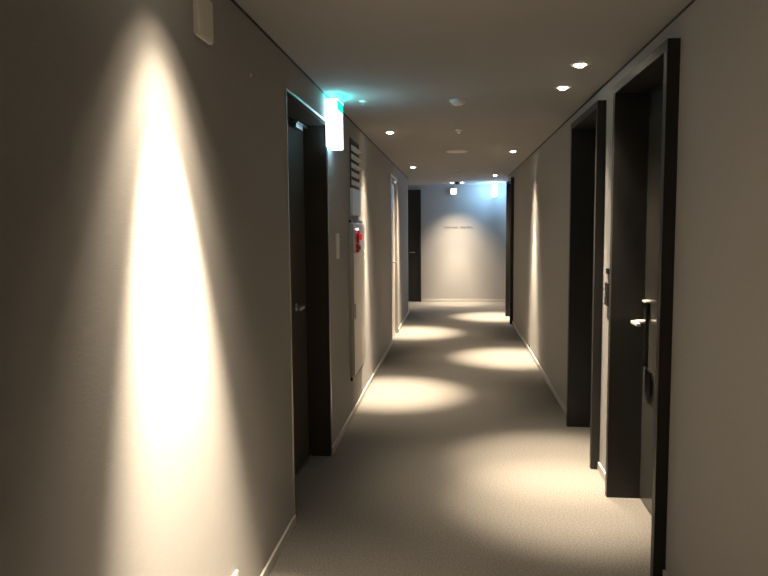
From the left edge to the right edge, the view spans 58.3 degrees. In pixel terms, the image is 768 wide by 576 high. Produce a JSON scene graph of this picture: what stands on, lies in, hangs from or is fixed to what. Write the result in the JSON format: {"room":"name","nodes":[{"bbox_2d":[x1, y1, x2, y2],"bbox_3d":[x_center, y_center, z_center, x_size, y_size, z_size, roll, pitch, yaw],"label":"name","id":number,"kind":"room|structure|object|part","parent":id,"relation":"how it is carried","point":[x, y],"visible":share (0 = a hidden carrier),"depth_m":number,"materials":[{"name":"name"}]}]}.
{"room":"hotel corridor","nodes":[
{"label":"hotel corridor","id":0,"kind":"room"},
{"bbox_2d":[0,0,407,575],"bbox_3d":[-0.630,0.017,3.751,0.350,2.400,17.300,0,5,6],"label":"wall","id":1,"kind":"structure","parent":0,"point":[146,405],"depth_m":1.93,"materials":[{"name":"paint"}]},
{"bbox_2d":[193,0,213,44],"bbox_3d":[-0.596,-0.890,2.271,0.020,0.140,0.135,0,5,6],"label":"wall sensor","id":2,"kind":"object","parent":1,"relation":"attached to","point":[202,9],"visible":1,"depth_m":2.25,"materials":[{"name":"white plastic"}]},
{"bbox_2d":[285,87,331,514],"bbox_3d":[-0.524,0.072,4.059,0.216,2.234,1.105,0,5,6],"label":"door","id":3,"kind":"structure","parent":1,"relation":"in","point":[306,148],"depth_m":4.51,"materials":[{"name":"wood"}]},
{"bbox_3d":[-0.526,0.124,4.240,0.056,0.048,0.139,0,5,6],"label":"lever handle","id":4,"kind":"part","parent":3,"relation":"part of","materials":[{"name":"metal"}]},
{"bbox_3d":[-0.516,-1.020,4.309,0.020,0.010,0.290,0,5,6],"label":"closer arm","id":5,"kind":"part","parent":3,"relation":"part of","materials":[{"name":"metal"}]},
{"bbox_2d":[231,0,407,178],"bbox_3d":[-0.462,-1.174,3.627,0.006,0.008,17.300,0,5,6],"label":"trim","id":6,"kind":"structure","parent":1,"relation":"attached to","point":[233,1],"depth_m":3.47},
{"bbox_2d":[325,98,342,149],"bbox_3d":[-0.328,-1.077,4.548,0.084,0.304,0.235,0,5,6],"label":"exit sign","id":7,"kind":"object","parent":1,"relation":"attached to","point":[333,106],"visible":1,"depth_m":4.44,"materials":[{"name":"plastic"}]},
{"bbox_3d":[-0.367,-1.075,4.552,0.006,0.260,0.195,0,5,6],"label":"mounting plate","id":8,"kind":"part","parent":7,"relation":"part of","materials":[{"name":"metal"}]},
{"bbox_3d":[-0.289,-1.190,4.534,0.004,0.061,0.223,0,5,6],"label":"pictogram panel","id":9,"kind":"part","parent":7,"relation":"part of","materials":[{"name":"green plastic"}]},
{"bbox_2d":[260,310,408,575],"bbox_3d":[-0.440,1.188,3.835,0.012,0.050,17.300,0,5,6],"label":"baseboard","id":10,"kind":"structure","parent":1,"relation":"attached to","point":[272,560],"depth_m":4.77,"materials":[{"name":"paint"}]},
{"bbox_2d":[335,233,339,258],"bbox_3d":[-0.329,-0.296,4.888,0.014,0.180,0.120,0,5,6],"label":"light switch","id":11,"kind":"object","parent":1,"relation":"attached to","point":[337,254],"visible":1,"depth_m":4.85,"materials":[{"name":"white plastic"}]},
{"bbox_2d":[349,137,361,215],"bbox_3d":[-0.226,-0.911,5.730,0.044,0.615,0.470,0,5,6],"label":"air vent","id":12,"kind":"object","parent":1,"relation":"in","point":[355,194],"visible":1,"depth_m":5.66,"materials":[{"name":"white metal"}]},
{"bbox_3d":[-0.244,-1.021,5.723,0.010,0.395,0.470,0,5,6],"label":"vent frame","id":13,"kind":"part","parent":12,"relation":"part of","materials":[{"name":"black metal"}]},
{"bbox_3d":[-0.235,-0.713,5.749,0.022,0.217,0.470,0,5,6],"label":"panel","id":14,"kind":"part","parent":12,"relation":"part of","materials":[{"name":"white plastic"}]},
{"bbox_2d":[349,220,365,380],"bbox_3d":[-0.214,0.076,5.832,0.046,1.290,0.700,0,5,6],"label":"cabinet","id":15,"kind":"object","parent":1,"relation":"attached to","point":[356,259],"visible":0.99,"depth_m":5.63,"materials":[{"name":"metal"}]},
{"bbox_3d":[-0.234,-0.557,5.778,0.018,0.019,0.700,0,5,6],"label":"rail","id":16,"kind":"part","parent":15,"relation":"part of","materials":[{"name":"black plastic"}]},
{"bbox_3d":[-0.227,0.187,5.543,0.012,0.120,0.025,0,5,6],"label":"handle","id":17,"kind":"part","parent":15,"relation":"part of","materials":[{"name":"metal"}]},
{"bbox_3d":[-0.223,0.704,5.889,0.018,0.029,0.700,0,5,6],"label":"rail","id":18,"kind":"part","parent":15,"relation":"part of","materials":[{"name":"black plastic"}]},
{"bbox_2d":[356,243,360,251],"bbox_3d":[-0.206,-0.329,5.644,0.031,0.070,0.080,0,5,6],"label":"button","id":19,"kind":"object","parent":15,"relation":"attached to","point":[358,247],"visible":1,"depth_m":5.61,"materials":[{"name":"red plastic"}]},
{"bbox_3d":[-0.214,-0.421,5.788,0.012,0.228,0.676,0,5,6],"label":"control panel","id":20,"kind":"part","parent":15,"relation":"part of","materials":[{"name":"metal"}]},
{"bbox_3d":[-0.209,0.191,5.842,0.012,0.980,0.676,0,5,6],"label":"cabinet door","id":21,"kind":"part","parent":15,"relation":"part of","materials":[{"name":"metal"}]},
{"bbox_2d":[357,228,361,242],"bbox_3d":[-0.199,-0.431,5.675,0.040,0.121,0.104,0,5,6],"label":"beacon","id":22,"kind":"object","parent":15,"relation":"attached to","point":[359,235],"visible":1,"depth_m":5.65,"materials":[{"name":"red plastic"}]},
{"bbox_2d":[391,174,397,339],"bbox_3d":[0.107,-0.416,9.535,0.116,2.234,0.974,0,5,6],"label":"door","id":23,"kind":"structure","parent":1,"relation":"in","point":[394,220],"depth_m":9.91,"materials":[{"name":"paint"}]},
{"bbox_2d":[408,184,505,298],"bbox_3d":[1.468,-0.921,14.194,9.000,2.400,0.150,0,5,6],"label":"wall","id":24,"kind":"structure","parent":0,"point":[464,262],"depth_m":14.10,"materials":[{"name":"paint"}]},
{"bbox_2d":[408,190,420,301],"bbox_3d":[0.287,-0.861,14.201,0.950,2.298,0.088,0,5,6],"label":"door","id":25,"kind":"structure","parent":24,"relation":"in","point":[414,196],"depth_m":14.18,"materials":[{"name":"black laminate"}]},
{"bbox_2d":[408,184,482,185],"bbox_3d":[1.450,-2.104,14.011,9.000,0.012,0.006,0,5,6],"label":"trim","id":26,"kind":"structure","parent":24,"relation":"attached to","point":[440,184],"depth_m":14.00,"materials":[{"name":"paint"}]},
{"bbox_2d":[450,188,456,194],"bbox_3d":[1.414,-1.963,14.002,0.130,0.130,0.058,0,5,6],"label":"emergency light","id":27,"kind":"object","parent":24,"relation":"attached to","point":[453,191],"visible":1,"depth_m":13.98,"materials":[{"name":"white plastic"}]},
{"bbox_2d":[421,299,504,301],"bbox_3d":[3.362,0.258,14.021,5.195,0.050,0.012,0,5,6],"label":"baseboard","id":28,"kind":"structure","parent":24,"relation":"attached to","point":[422,300],"depth_m":14.19,"materials":[{"name":"paint"}]},
{"bbox_2d":[269,301,651,575],"bbox_3d":[0.485,1.179,4.707,9.000,0.100,19.620,0,5,6],"label":"floor","id":29,"kind":"structure","parent":0,"point":[458,457],"depth_m":4.20,"materials":[{"name":"carpet"}]},
{"bbox_2d":[234,0,691,184],"bbox_3d":[0.465,-1.312,4.488,9.000,0.100,19.620,0,5,6],"label":"ceiling","id":30,"kind":"structure","parent":0,"point":[408,59],"depth_m":3.59,"materials":[{"name":"paint"}]},
{"bbox_2d":[359,100,368,104],"bbox_3d":[-0.137,-1.262,4.697,0.068,0.025,0.068,0,5,6],"label":"sprinkler","id":31,"kind":"object","parent":30,"relation":"attached to","point":[361,101],"visible":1,"depth_m":4.68,"materials":[{"name":"metal"}]},
{"bbox_2d":[446,150,467,152],"bbox_3d":[0.832,-1.553,7.848,0.250,0.016,0.250,0,5,6],"label":"ceiling speaker","id":32,"kind":"object","parent":30,"relation":"attached to","point":[448,151],"visible":1,"depth_m":7.78,"materials":[{"name":"white plastic"}]},
{"bbox_2d":[449,151,465,152],"bbox_3d":[0.832,-1.549,7.848,0.214,0.008,0.214,0,5,6],"label":"grille","id":33,"kind":"object","parent":32,"relation":"attached to","point":[449,151],"depth_m":7.81,"materials":[{"name":"white plastic"}]},
{"bbox_2d":[449,98,466,105],"bbox_3d":[0.504,-1.262,4.688,0.116,0.036,0.116,0,5,6],"label":"smoke detector","id":34,"kind":"object","parent":30,"relation":"attached to","point":[458,101],"visible":1,"depth_m":4.65,"materials":[{"name":"white plastic"}]},
{"bbox_2d":[492,183,496,196],"bbox_3d":[2.170,-1.940,13.561,0.085,0.270,0.300,0,5,6],"label":"exit sign","id":35,"kind":"object","parent":30,"relation":"hanging from","point":[494,185],"visible":1,"depth_m":13.41,"materials":[{"name":"plastic"}]},
{"bbox_2d":[555,85,570,89],"bbox_3d":[1.112,-1.240,4.278,0.100,0.016,0.100,0,5,6],"label":"recessed light","id":36,"kind":"object","parent":30,"relation":"in","point":[564,87],"visible":1,"depth_m":4.26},
{"bbox_2d":[570,62,589,67],"bbox_3d":[1.045,-1.186,3.673,0.100,0.016,0.100,0,5,6],"label":"recessed light","id":37,"kind":"object","parent":30,"relation":"in","point":[577,64],"visible":1,"depth_m":3.65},
{"bbox_2d":[508,0,767,575],"bbox_3d":[1.448,0.026,3.461,0.350,2.400,17.150,0,5,6],"label":"wall","id":38,"kind":"structure","parent":0,"point":[717,500],"depth_m":2.49,"materials":[{"name":"paint"}]},
{"bbox_2d":[505,177,513,323],"bbox_3d":[2.150,-0.618,11.269,0.242,2.298,0.979,0,5,6],"label":"door","id":39,"kind":"structure","parent":38,"relation":"in","point":[510,182],"depth_m":11.63,"materials":[{"name":"black laminate"}]},
{"bbox_2d":[566,100,605,468],"bbox_3d":[1.475,-0.037,4.749,0.242,2.298,0.980,0,5,6],"label":"door","id":40,"kind":"structure","parent":38,"relation":"in","point":[588,131],"depth_m":5.14,"materials":[{"name":"black laminate"}]},
{"bbox_2d":[512,321,668,575],"bbox_3d":[1.278,1.196,3.583,0.012,0.050,17.150,0,5,6],"label":"baseboard","id":41,"kind":"structure","parent":38,"relation":"attached to","point":[600,469],"depth_m":6.46,"materials":[{"name":"paint"}]},
{"bbox_2d":[508,0,695,176],"bbox_3d":[1.262,-1.166,3.374,0.006,0.008,17.150,0,5,6],"label":"trim","id":42,"kind":"structure","parent":38,"relation":"attached to","point":[692,1],"depth_m":3.63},
{"bbox_2d":[604,282,608,305],"bbox_3d":[1.330,0.037,4.112,0.019,0.135,0.075,0,5,6],"label":"bell","id":43,"kind":"object","parent":38,"relation":"attached to","point":[606,291],"visible":0.91,"depth_m":4.09,"materials":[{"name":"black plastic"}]},
{"bbox_2d":[605,38,680,575],"bbox_3d":[1.333,0.086,3.370,0.242,2.298,0.970,0,5,6],"label":"door","id":44,"kind":"structure","parent":38,"relation":"in","point":[645,100],"depth_m":3.73,"materials":[{"name":"black laminate"}]},
{"bbox_3d":[1.375,0.188,3.692,0.073,0.022,0.129,0,5,6],"label":"lever handle","id":45,"kind":"part","parent":44,"relation":"part of","materials":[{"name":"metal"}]},
{"bbox_3d":[1.423,0.252,3.744,0.018,0.350,0.044,0,5,6],"label":"lock plate","id":46,"kind":"part","parent":44,"relation":"part of","materials":[{"name":"black plastic"}]}
]}

